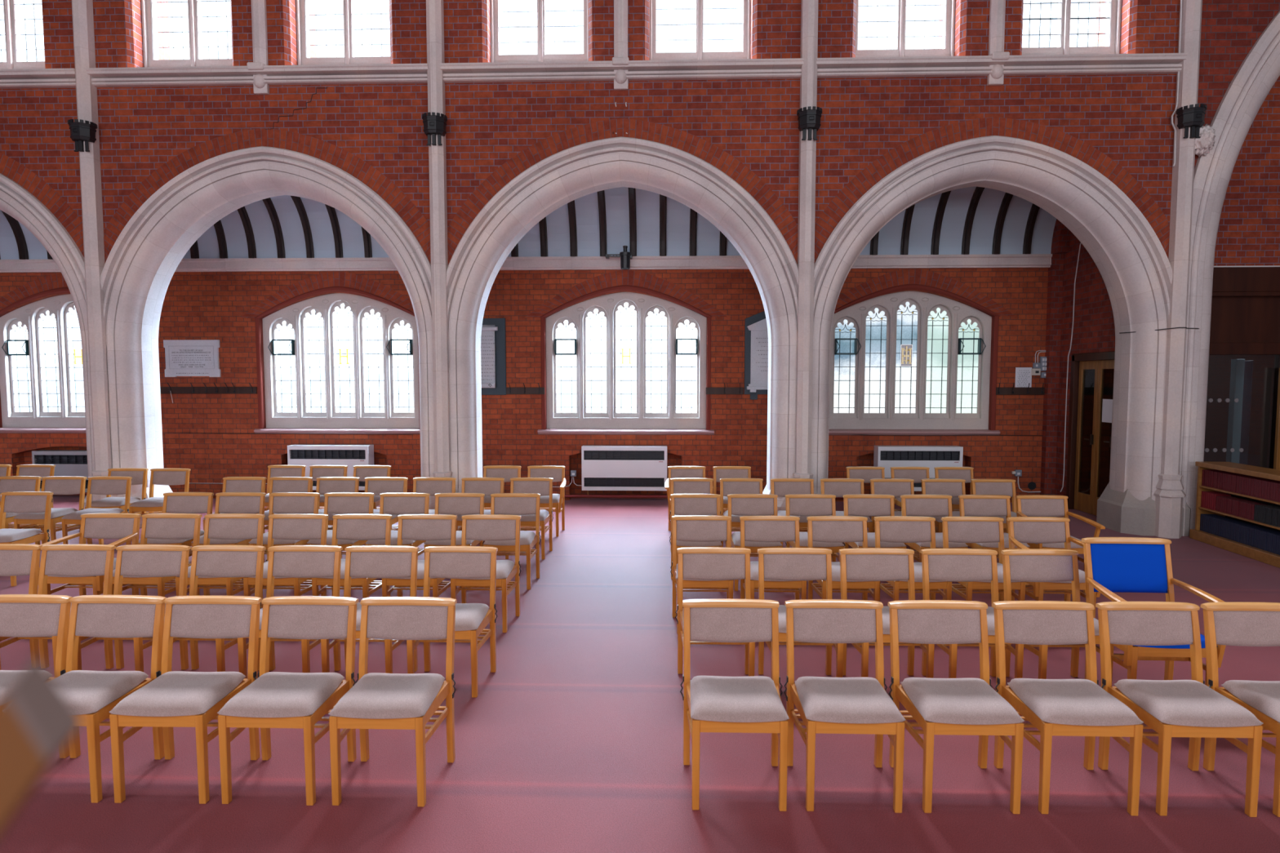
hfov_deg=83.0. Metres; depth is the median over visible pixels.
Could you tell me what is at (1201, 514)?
book
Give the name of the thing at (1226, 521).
book
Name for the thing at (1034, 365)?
junction box
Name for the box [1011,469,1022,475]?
box
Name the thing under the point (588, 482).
grille
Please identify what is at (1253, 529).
book
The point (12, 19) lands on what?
window
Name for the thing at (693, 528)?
chair
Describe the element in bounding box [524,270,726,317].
trim
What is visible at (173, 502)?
chair
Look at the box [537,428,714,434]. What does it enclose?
trim
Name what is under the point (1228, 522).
book
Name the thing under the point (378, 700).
chair
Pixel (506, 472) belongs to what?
chair
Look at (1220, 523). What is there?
book
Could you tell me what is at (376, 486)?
chair
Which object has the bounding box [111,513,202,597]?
chair
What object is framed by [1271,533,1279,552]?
book
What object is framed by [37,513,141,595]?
armchair
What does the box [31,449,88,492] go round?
heater
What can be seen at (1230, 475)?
book
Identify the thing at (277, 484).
chair
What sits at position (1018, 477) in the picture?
conduit
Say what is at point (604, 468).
heater
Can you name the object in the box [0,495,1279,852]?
floor
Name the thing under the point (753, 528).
chair
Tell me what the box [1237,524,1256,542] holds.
book
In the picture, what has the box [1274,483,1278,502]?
book
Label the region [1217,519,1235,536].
book
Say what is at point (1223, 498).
book
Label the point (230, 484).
chair
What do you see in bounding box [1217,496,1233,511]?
book
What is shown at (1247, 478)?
book
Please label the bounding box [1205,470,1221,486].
book
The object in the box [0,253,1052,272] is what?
trim
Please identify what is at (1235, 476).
book
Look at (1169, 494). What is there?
trim
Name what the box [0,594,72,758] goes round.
chair
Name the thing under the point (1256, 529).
book
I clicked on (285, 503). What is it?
chair
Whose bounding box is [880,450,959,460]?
grille
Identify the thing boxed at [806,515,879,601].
chair
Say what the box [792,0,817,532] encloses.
column
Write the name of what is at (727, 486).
chair
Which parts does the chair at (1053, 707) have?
leg, rail, backrest, leg, seat frame, seat, leg, leg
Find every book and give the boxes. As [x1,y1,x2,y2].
[1200,491,1203,506]
[1200,514,1201,530]
[1200,514,1217,530]
[1201,469,1216,485]
[1202,491,1217,507]
[1202,515,1204,531]
[1204,470,1206,485]
[1204,492,1220,507]
[1204,515,1207,532]
[1204,515,1219,531]
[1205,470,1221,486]
[1206,492,1214,508]
[1206,515,1222,533]
[1208,471,1211,487]
[1208,493,1224,509]
[1208,516,1210,533]
[1209,516,1225,533]
[1210,471,1225,487]
[1210,493,1213,509]
[1211,517,1213,533]
[1213,471,1215,488]
[1213,493,1231,510]
[1213,517,1228,534]
[1213,518,1216,534]
[1214,471,1230,488]
[1215,496,1217,511]
[1215,518,1231,535]
[1217,472,1220,488]
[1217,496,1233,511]
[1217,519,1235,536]
[1218,519,1234,536]
[1219,472,1234,489]
[1219,497,1235,511]
[1220,520,1222,537]
[1222,473,1225,489]
[1222,497,1225,512]
[1222,520,1238,537]
[1223,497,1239,513]
[1223,520,1240,537]
[1224,473,1239,490]
[1225,520,1238,538]
[1226,474,1229,491]
[1226,498,1242,513]
[1226,521,1243,538]
[1227,521,1237,539]
[1228,474,1243,491]
[1228,498,1232,514]
[1230,522,1246,539]
[1231,475,1234,492]
[1231,499,1248,515]
[1231,522,1236,540]
[1233,475,1248,493]
[1233,500,1249,515]
[1233,523,1249,541]
[1235,475,1252,493]
[1235,500,1239,516]
[1235,524,1236,541]
[1235,524,1253,542]
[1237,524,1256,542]
[1238,475,1246,493]
[1238,501,1255,516]
[1240,476,1257,493]
[1240,502,1257,517]
[1240,524,1253,542]
[1241,525,1257,543]
[1242,477,1246,494]
[1242,525,1250,543]
[1243,502,1259,518]
[1244,526,1261,544]
[1245,477,1261,495]
[1245,502,1256,519]
[1246,527,1248,545]
[1248,478,1251,495]
[1248,503,1265,519]
[1248,527,1265,545]
[1249,528,1266,546]
[1250,478,1266,496]
[1250,504,1267,520]
[1251,528,1262,546]
[1253,479,1270,497]
[1253,504,1266,520]
[1253,528,1271,547]
[1255,479,1263,497]
[1255,528,1257,547]
[1256,505,1275,521]
[1257,480,1275,497]
[1257,529,1274,548]
[1258,530,1275,549]
[1259,506,1279,522]
[1260,530,1270,549]
[1261,480,1264,498]
[1262,506,1279,523]
[1262,531,1279,550]
[1263,480,1279,499]
[1263,532,1266,551]
[1265,507,1279,524]
[1266,481,1279,499]
[1266,532,1279,551]
[1267,507,1272,524]
[1267,533,1279,551]
[1269,481,1274,500]
[1269,533,1274,552]
[1271,482,1279,501]
[1271,508,1279,525]
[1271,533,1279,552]
[1273,534,1276,553]
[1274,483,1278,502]
[1274,509,1279,526]
[1275,534,1279,554]
[1277,483,1279,502]
[1277,510,1279,527]
[1277,535,1279,555]
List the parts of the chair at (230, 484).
leg, backrest, rail, leg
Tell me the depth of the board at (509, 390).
11.29 m
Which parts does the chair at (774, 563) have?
leg, seat, seat frame, rail, backrest, leg, leg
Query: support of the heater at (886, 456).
attached to the wall at (197, 305)
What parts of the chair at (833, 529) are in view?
leg, leg, rail, backrest, seat, seat frame, leg, leg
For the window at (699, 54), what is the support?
in the wall at (1126, 117)
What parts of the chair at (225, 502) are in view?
leg, seat, seat frame, backrest, rail, leg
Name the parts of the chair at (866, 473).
leg, rail, backrest, leg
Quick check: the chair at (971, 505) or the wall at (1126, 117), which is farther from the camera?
the wall at (1126, 117)
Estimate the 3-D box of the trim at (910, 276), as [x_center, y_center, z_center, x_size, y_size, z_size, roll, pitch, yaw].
[4.142,-2.040,11.028,3.142,0.721,0.001,0,4,2]
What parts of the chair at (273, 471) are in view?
seat frame, seat, leg, backrest, rail, leg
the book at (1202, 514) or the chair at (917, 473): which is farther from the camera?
the chair at (917, 473)
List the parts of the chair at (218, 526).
leg, seat, leg, seat frame, leg, backrest, rail, leg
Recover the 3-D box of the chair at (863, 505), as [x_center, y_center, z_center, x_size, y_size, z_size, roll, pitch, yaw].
[2.165,1.064,6.687,0.503,0.807,0.496,0,4,1]
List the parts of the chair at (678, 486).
leg, rail, backrest, leg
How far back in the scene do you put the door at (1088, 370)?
10.33 m
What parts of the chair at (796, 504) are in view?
leg, rail, backrest, seat frame, seat, leg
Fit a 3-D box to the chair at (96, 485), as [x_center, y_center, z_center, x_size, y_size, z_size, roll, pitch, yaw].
[-5.970,0.981,7.966,0.503,0.807,0.496,0,4,0]
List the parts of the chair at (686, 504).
leg, leg, backrest, rail, seat frame, seat, leg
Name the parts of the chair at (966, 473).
leg, rail, backrest, seat, seat frame, leg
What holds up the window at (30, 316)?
in the wall at (197, 305)
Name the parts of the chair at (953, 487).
leg, seat frame, leg, rail, backrest, seat, leg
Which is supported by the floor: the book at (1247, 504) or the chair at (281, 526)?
the chair at (281, 526)
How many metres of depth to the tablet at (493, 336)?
11.26 m
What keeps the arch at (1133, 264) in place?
attached to the wall at (1126, 117)
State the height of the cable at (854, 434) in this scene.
0.038 m
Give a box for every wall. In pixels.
[0,0,1180,234]
[0,267,1048,502]
[1054,232,1115,495]
[1194,0,1279,168]
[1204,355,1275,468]
[1213,75,1279,266]
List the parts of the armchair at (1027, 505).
leg, armrest, arm post, rail, backrest, seat frame, seat, leg, armrest, arm post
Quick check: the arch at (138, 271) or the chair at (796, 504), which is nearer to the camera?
the chair at (796, 504)
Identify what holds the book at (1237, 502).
on the bookcase
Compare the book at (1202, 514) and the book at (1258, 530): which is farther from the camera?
the book at (1202, 514)
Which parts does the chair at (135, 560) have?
leg, leg, leg, backrest, rail, leg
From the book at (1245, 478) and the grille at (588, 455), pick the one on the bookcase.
the book at (1245, 478)
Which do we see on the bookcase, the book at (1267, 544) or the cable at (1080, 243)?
the book at (1267, 544)
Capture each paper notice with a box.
[1014,367,1031,387]
[1102,399,1112,422]
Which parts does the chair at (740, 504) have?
leg, leg, rail, backrest, seat frame, seat, leg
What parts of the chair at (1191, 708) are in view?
leg, rail, backrest, leg, seat frame, seat, leg, leg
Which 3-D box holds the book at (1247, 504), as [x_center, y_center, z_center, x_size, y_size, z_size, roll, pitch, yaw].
[6.657,0.916,7.832,0.164,0.168,0.036,0,4,6]
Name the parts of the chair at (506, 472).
leg, seat frame, seat, backrest, rail, leg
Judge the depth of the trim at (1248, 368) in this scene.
10.17 m
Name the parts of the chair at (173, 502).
leg, seat, seat frame, backrest, rail, leg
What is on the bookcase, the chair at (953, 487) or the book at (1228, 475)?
the book at (1228, 475)
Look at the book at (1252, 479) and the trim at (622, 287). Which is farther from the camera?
the trim at (622, 287)
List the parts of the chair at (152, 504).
leg, seat, seat frame, leg, backrest, rail, leg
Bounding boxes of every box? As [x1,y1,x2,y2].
[570,470,576,476]
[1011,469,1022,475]
[1031,368,1040,375]
[1032,363,1040,368]
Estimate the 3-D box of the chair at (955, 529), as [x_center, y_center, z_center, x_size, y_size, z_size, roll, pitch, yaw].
[2.637,1.137,5.570,0.503,0.807,0.496,0,4,2]
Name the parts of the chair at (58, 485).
leg, seat frame, leg, seat, leg, backrest, rail, leg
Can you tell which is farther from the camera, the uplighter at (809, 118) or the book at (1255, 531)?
the uplighter at (809, 118)
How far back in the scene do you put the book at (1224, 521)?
8.18 m
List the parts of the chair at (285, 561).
leg, seat, seat frame, leg, backrest, rail, leg, leg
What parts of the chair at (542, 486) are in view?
leg, backrest, rail, seat, seat frame, leg, leg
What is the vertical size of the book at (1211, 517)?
0.195 m
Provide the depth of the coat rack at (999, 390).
11.05 m
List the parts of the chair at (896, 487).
leg, rail, backrest, seat, leg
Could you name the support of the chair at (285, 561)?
on the floor
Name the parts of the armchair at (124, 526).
leg, armrest, seat frame, seat, leg, leg, arm post, backrest, rail, armrest, leg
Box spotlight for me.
[605,245,632,270]
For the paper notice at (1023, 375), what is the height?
0.315 m
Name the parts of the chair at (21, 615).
seat, backrest, rail, leg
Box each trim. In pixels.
[0,67,75,88]
[0,152,84,257]
[0,173,112,477]
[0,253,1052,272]
[0,272,164,318]
[0,287,70,427]
[0,427,85,433]
[71,0,117,501]
[84,484,172,528]
[85,62,427,87]
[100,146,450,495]
[103,128,431,264]
[240,271,413,318]
[246,0,269,94]
[253,285,419,428]
[253,427,420,434]
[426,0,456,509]
[428,488,461,528]
[440,57,804,83]
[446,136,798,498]
[447,118,798,264]
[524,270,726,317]
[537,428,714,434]
[539,284,711,430]
[612,0,628,90]
[762,484,817,515]
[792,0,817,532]
[794,284,814,323]
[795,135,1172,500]
[813,116,1169,264]
[816,53,1187,78]
[828,429,999,435]
[834,284,999,430]
[835,268,1014,315]
[986,0,1009,85]
[1040,218,1071,494]
[1066,351,1115,509]
[1096,482,1191,536]
[1153,0,1202,538]
[1179,10,1279,536]
[1194,123,1215,156]
[1213,265,1279,266]
[1226,359,1244,463]
[1239,360,1253,464]
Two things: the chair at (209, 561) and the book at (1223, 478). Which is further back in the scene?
the book at (1223, 478)
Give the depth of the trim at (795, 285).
8.80 m
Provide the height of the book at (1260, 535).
0.195 m
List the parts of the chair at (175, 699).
leg, leg, seat, seat frame, leg, backrest, rail, leg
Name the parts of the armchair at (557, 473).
leg, rail, backrest, seat, seat frame, leg, arm post, armrest, leg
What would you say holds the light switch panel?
attached to the wall at (197, 305)
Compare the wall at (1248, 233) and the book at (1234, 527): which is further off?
the wall at (1248, 233)
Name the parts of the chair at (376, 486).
leg, seat, backrest, rail, seat frame, leg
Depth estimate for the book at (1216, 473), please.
8.33 m
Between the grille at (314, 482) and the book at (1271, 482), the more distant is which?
the grille at (314, 482)
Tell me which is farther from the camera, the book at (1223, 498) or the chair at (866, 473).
the chair at (866, 473)
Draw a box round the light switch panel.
[1039,356,1046,371]
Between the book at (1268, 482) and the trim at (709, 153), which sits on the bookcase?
the book at (1268, 482)
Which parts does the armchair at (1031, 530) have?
leg, armrest, arm post, rail, backrest, leg, seat frame, leg, seat, armrest, leg, arm post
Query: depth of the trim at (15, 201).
9.02 m
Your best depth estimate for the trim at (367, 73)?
8.75 m
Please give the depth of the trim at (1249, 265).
9.18 m
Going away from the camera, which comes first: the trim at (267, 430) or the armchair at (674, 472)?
the armchair at (674, 472)
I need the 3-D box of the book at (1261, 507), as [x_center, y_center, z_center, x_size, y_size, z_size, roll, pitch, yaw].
[6.648,0.928,7.635,0.184,0.170,0.040,0,4,6]
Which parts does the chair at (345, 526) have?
leg, leg, seat, seat frame, backrest, rail, leg, leg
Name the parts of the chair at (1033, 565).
leg, rail, backrest, leg, leg, seat, seat frame, leg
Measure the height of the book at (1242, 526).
0.195 m
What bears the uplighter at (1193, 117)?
attached to the wall at (1126, 117)
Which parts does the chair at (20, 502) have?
leg, leg, seat, seat frame, backrest, rail, leg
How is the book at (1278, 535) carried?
on the bookcase
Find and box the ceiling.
[0,186,1062,259]
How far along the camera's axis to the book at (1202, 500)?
8.57 m
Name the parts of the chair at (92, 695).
leg, leg, seat, backrest, seat frame, rail, leg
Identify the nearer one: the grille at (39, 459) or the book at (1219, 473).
the book at (1219, 473)
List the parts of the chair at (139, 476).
leg, seat frame, seat, backrest, rail, leg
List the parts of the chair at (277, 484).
seat, leg, seat frame, backrest, rail, leg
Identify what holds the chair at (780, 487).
on the floor
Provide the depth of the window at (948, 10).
8.84 m
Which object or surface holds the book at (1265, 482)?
on the bookcase
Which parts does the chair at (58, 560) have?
leg, leg, backrest, rail, leg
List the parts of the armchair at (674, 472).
armrest, arm post, leg, rail, backrest, leg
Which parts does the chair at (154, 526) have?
leg, leg, seat frame, seat, leg, backrest, rail, leg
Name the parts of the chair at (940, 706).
leg, leg, rail, backrest, seat frame, seat, leg, leg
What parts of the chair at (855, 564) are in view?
leg, leg, rail, backrest, seat, seat frame, leg, leg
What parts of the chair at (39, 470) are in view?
leg, backrest, rail, leg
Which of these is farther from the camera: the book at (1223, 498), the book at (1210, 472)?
the book at (1210, 472)
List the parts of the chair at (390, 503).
leg, seat, seat frame, backrest, rail, leg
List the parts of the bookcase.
panel, shelf, shelf, panel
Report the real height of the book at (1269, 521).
0.170 m
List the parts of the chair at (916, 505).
leg, leg, rail, backrest, seat frame, seat, leg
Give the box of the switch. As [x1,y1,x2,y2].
[1040,372,1045,377]
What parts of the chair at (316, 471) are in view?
leg, seat frame, seat, backrest, rail, leg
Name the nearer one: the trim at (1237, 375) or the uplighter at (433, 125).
the uplighter at (433, 125)
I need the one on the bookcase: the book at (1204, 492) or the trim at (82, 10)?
the book at (1204, 492)
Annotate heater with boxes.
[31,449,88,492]
[287,444,373,490]
[581,445,666,490]
[873,445,963,491]
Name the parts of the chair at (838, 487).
leg, rail, backrest, seat, leg, leg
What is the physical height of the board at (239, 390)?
0.179 m
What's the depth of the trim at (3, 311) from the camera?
11.44 m
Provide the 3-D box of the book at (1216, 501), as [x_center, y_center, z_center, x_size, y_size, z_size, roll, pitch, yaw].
[6.711,0.885,8.315,0.164,0.168,0.036,0,4,6]
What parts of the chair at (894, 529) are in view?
leg, leg, rail, backrest, seat frame, seat, leg, leg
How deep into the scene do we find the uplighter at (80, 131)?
8.75 m
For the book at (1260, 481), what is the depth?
7.65 m
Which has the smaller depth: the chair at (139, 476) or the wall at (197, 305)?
the chair at (139, 476)
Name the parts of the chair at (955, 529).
leg, leg, rail, backrest, seat frame, seat, leg, leg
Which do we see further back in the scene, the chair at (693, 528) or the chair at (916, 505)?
the chair at (916, 505)
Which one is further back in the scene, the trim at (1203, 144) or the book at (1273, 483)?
the trim at (1203, 144)
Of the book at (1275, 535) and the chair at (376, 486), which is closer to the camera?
the book at (1275, 535)
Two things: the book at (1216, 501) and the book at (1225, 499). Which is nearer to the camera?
the book at (1225, 499)
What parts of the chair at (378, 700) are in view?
leg, leg, seat, seat frame, backrest, rail, leg, leg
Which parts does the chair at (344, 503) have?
leg, seat, seat frame, backrest, rail, leg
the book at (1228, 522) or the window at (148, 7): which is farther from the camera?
the window at (148, 7)
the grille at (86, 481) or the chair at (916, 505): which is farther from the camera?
the grille at (86, 481)
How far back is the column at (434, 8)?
8.77 m
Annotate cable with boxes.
[194,432,412,435]
[853,434,1042,435]
[1060,243,1081,492]
[1119,327,1199,333]
[1171,0,1182,166]
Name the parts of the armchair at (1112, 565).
leg, armrest, rail, arm post, backrest, leg, cross rail, seat frame, leg, seat, armrest, leg, arm post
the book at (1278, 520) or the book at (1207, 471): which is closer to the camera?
the book at (1278, 520)
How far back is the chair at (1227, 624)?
3.50 m
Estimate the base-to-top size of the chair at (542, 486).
0.807 m
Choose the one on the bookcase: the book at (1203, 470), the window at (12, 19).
the book at (1203, 470)
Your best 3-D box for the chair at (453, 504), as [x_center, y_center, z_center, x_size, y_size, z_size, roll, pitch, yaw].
[-1.736,1.059,6.769,0.504,0.807,0.496,0,4,1]
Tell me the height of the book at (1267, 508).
0.170 m
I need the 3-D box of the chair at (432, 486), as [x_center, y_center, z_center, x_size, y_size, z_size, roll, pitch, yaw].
[-2.294,0.986,7.889,0.503,0.807,0.496,0,4,1]
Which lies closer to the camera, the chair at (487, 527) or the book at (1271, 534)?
the chair at (487, 527)
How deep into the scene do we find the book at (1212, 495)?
8.38 m
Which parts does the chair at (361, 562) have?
leg, leg, seat, seat frame, backrest, rail, leg, leg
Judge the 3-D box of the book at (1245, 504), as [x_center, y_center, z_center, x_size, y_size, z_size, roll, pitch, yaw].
[6.659,0.914,7.869,0.164,0.168,0.036,0,4,6]
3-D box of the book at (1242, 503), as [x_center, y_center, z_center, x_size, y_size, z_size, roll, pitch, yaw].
[6.665,0.911,7.906,0.164,0.168,0.036,0,4,6]
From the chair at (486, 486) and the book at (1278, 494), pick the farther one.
the chair at (486, 486)
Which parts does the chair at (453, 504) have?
leg, seat, seat frame, backrest, rail, leg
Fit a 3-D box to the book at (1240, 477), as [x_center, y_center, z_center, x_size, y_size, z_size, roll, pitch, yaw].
[6.674,0.643,7.949,0.164,0.188,0.036,0,4,6]
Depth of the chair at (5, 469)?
9.29 m
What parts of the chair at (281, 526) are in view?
leg, seat, leg, seat frame, leg, backrest, rail, leg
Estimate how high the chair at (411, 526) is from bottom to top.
0.807 m
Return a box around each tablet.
[163,339,221,377]
[480,318,506,395]
[744,311,768,399]
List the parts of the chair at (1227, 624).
leg, rail, seat frame, backrest, seat, leg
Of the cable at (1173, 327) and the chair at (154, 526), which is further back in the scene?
the cable at (1173, 327)
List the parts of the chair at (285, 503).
leg, seat, seat frame, backrest, rail, leg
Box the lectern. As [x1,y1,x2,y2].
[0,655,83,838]
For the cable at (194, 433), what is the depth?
11.46 m
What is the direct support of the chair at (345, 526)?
on the floor
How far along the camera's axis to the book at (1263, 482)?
7.62 m
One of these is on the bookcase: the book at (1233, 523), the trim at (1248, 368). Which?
the book at (1233, 523)
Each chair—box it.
[0,464,12,507]
[0,464,55,507]
[0,475,41,545]
[0,491,53,586]
[0,543,41,661]
[0,544,115,673]
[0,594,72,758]
[13,475,86,544]
[53,595,166,803]
[61,476,132,545]
[76,544,191,671]
[84,467,148,541]
[109,595,262,804]
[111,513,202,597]
[129,468,191,541]
[138,492,213,586]
[164,545,266,671]
[175,513,265,608]
[191,492,266,586]
[202,476,266,533]
[217,595,358,805]
[237,545,342,679]
[243,514,328,596]
[248,492,319,588]
[257,476,312,529]
[264,465,306,511]
[305,476,359,557]
[306,492,374,587]
[309,465,347,509]
[311,514,392,599]
[320,546,418,673]
[328,596,457,807]
[353,465,391,509]
[364,477,408,546]
[364,493,430,587]
[382,514,457,597]
[406,546,497,697]
[413,477,456,515]
[423,493,484,555]
[450,514,521,632]
[456,477,504,530]
[483,465,521,509]
[483,493,541,590]
[505,477,553,559]
[669,478,713,551]
[669,493,722,579]
[670,515,733,633]
[675,547,755,676]
[680,599,789,811]
[712,466,751,515]
[719,478,763,547]
[727,493,782,591]
[739,515,806,599]
[757,547,843,677]
[769,478,813,547]
[783,599,905,813]
[785,493,844,562]
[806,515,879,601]
[820,478,872,560]
[838,548,934,678]
[843,494,906,591]
[845,466,884,483]
[869,478,914,550]
[873,515,951,601]
[887,600,1024,814]
[890,466,937,527]
[900,494,968,591]
[920,478,969,533]
[920,548,1023,678]
[933,466,973,527]
[941,516,1025,601]
[958,494,1030,584]
[970,479,1031,549]
[991,600,1143,816]
[1000,548,1114,679]
[1095,601,1263,817]
[1200,602,1279,817]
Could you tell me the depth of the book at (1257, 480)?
7.70 m
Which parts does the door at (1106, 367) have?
glass, handle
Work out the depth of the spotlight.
10.85 m
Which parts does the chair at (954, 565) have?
leg, leg, rail, backrest, seat, leg, seat frame, leg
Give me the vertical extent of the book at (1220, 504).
0.168 m
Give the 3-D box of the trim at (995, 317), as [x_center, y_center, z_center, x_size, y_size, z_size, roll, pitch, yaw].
[4.143,-1.060,11.131,2.688,2.236,0.130,0,4,2]
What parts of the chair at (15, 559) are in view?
backrest, rail, leg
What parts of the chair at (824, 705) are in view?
leg, leg, rail, backrest, seat frame, seat, leg, leg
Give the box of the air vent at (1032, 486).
[1027,481,1035,489]
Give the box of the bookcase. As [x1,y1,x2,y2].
[1189,461,1279,568]
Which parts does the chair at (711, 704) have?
leg, leg, rail, backrest, seat frame, seat, leg, leg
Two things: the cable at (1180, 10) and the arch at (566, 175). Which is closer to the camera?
the cable at (1180, 10)
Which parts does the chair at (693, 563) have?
leg, seat frame, backrest, rail, leg, leg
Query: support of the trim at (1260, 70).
attached to the wall at (1230, 28)
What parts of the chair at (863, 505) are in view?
leg, rail, backrest, seat frame, seat, leg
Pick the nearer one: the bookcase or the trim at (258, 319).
the bookcase
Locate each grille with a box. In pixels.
[35,454,87,464]
[40,480,88,488]
[290,449,365,459]
[312,480,364,486]
[583,450,664,460]
[583,477,664,486]
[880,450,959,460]
[913,478,933,487]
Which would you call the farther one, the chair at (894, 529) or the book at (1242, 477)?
the book at (1242, 477)
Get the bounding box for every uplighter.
[67,119,97,151]
[422,111,447,145]
[796,106,822,140]
[1176,103,1207,138]
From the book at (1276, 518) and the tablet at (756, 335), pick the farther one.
the tablet at (756, 335)
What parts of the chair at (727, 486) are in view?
leg, seat frame, seat, rail, backrest, leg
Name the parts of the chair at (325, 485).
leg, seat, seat frame, backrest, rail, leg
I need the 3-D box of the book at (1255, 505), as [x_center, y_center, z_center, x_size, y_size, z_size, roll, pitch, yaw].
[6.658,0.923,7.717,0.184,0.170,0.040,0,4,6]
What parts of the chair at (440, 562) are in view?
leg, leg, backrest, rail, seat, seat frame, leg, leg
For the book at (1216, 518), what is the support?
on the bookcase
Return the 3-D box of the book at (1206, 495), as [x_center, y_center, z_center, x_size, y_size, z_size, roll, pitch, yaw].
[6.725,0.865,8.492,0.164,0.185,0.034,0,4,6]
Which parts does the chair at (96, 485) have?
leg, leg, seat, seat frame, leg, backrest, rail, leg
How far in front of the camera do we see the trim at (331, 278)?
11.29 m
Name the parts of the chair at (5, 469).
backrest, rail, leg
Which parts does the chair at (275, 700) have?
leg, leg, seat, seat frame, backrest, leg, rail, leg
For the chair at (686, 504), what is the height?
0.807 m
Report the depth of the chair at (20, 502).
7.01 m
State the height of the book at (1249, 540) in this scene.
0.195 m
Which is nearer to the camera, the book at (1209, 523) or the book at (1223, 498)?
the book at (1223, 498)
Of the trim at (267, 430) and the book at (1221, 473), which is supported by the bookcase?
the book at (1221, 473)
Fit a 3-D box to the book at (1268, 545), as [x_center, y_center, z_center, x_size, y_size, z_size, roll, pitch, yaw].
[6.624,1.206,7.523,0.164,0.195,0.024,0,4,6]
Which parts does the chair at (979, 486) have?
leg, rail, backrest, seat, leg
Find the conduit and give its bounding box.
[1017,476,1040,492]
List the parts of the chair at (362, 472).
leg, backrest, rail, leg, seat, seat frame, leg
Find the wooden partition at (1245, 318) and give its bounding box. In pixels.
[1204,266,1279,470]
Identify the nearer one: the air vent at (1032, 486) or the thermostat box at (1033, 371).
the thermostat box at (1033, 371)
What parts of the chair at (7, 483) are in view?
leg, seat frame, seat, backrest, rail, leg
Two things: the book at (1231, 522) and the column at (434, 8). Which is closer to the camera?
the book at (1231, 522)
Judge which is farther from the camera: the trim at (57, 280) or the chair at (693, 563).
the trim at (57, 280)
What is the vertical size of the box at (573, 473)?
0.094 m
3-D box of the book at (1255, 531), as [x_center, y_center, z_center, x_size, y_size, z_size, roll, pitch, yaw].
[6.646,1.193,7.725,0.164,0.195,0.024,0,4,6]
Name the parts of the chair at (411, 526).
leg, leg, seat, seat frame, backrest, rail, leg, leg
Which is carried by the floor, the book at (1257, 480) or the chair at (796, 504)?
the chair at (796, 504)
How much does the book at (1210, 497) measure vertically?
0.185 m
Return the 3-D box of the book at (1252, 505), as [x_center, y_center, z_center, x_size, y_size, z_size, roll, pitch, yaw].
[6.649,0.921,7.757,0.164,0.168,0.036,0,4,6]
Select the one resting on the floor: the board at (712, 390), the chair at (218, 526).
the chair at (218, 526)
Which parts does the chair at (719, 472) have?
leg, seat frame, seat, rail, backrest, leg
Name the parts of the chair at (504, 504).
leg, seat, seat frame, backrest, rail, leg, leg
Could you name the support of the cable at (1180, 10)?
attached to the wall at (1126, 117)
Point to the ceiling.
(968, 220)
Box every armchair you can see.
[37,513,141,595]
[527,466,565,536]
[664,466,705,530]
[1006,516,1100,618]
[1014,494,1105,593]
[1081,537,1226,685]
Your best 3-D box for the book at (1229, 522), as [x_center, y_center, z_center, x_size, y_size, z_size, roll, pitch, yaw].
[6.682,1.168,8.105,0.164,0.195,0.024,0,4,6]
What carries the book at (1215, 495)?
on the bookcase
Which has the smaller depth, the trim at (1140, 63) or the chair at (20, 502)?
the chair at (20, 502)
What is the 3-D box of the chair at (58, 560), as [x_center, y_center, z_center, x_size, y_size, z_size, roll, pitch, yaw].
[-3.713,1.201,4.595,0.503,0.807,0.496,0,4,1]
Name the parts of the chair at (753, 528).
leg, leg, rail, backrest, seat, seat frame, leg, leg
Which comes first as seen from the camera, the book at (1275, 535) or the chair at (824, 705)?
the chair at (824, 705)
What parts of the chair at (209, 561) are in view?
leg, leg, backrest, rail, leg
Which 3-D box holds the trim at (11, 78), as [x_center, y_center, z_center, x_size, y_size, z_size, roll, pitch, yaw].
[-8.948,-4.268,8.908,4.190,0.189,0.155,0,4,2]
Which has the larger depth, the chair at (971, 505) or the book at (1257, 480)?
the book at (1257, 480)
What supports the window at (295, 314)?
in the wall at (197, 305)
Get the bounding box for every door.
[1074,360,1098,514]
[1092,360,1114,515]
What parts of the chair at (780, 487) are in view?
leg, seat frame, rail, backrest, seat, leg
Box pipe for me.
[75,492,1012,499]
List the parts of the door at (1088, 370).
glass, handle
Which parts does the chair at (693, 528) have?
leg, leg, seat, rail, seat frame, backrest, leg, leg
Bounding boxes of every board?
[160,382,257,394]
[506,382,544,394]
[706,382,743,394]
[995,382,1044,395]
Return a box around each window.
[0,0,44,69]
[0,293,85,427]
[141,0,232,66]
[262,293,419,428]
[295,0,391,65]
[489,0,588,62]
[546,292,706,428]
[649,0,751,60]
[828,290,991,429]
[855,0,955,57]
[1022,0,1121,54]
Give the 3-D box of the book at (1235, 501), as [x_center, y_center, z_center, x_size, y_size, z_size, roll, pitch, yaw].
[6.675,0.904,8.018,0.164,0.168,0.036,0,4,6]
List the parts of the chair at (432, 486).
leg, backrest, rail, seat, leg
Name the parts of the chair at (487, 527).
leg, leg, seat frame, seat, backrest, rail, leg, leg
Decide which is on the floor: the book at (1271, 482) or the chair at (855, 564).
the chair at (855, 564)
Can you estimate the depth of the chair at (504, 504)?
6.91 m
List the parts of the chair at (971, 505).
leg, rail, backrest, seat frame, seat, leg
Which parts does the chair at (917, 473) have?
leg, seat frame, rail, backrest, leg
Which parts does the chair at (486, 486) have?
leg, seat, seat frame, backrest, rail, leg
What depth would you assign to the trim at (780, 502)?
8.95 m

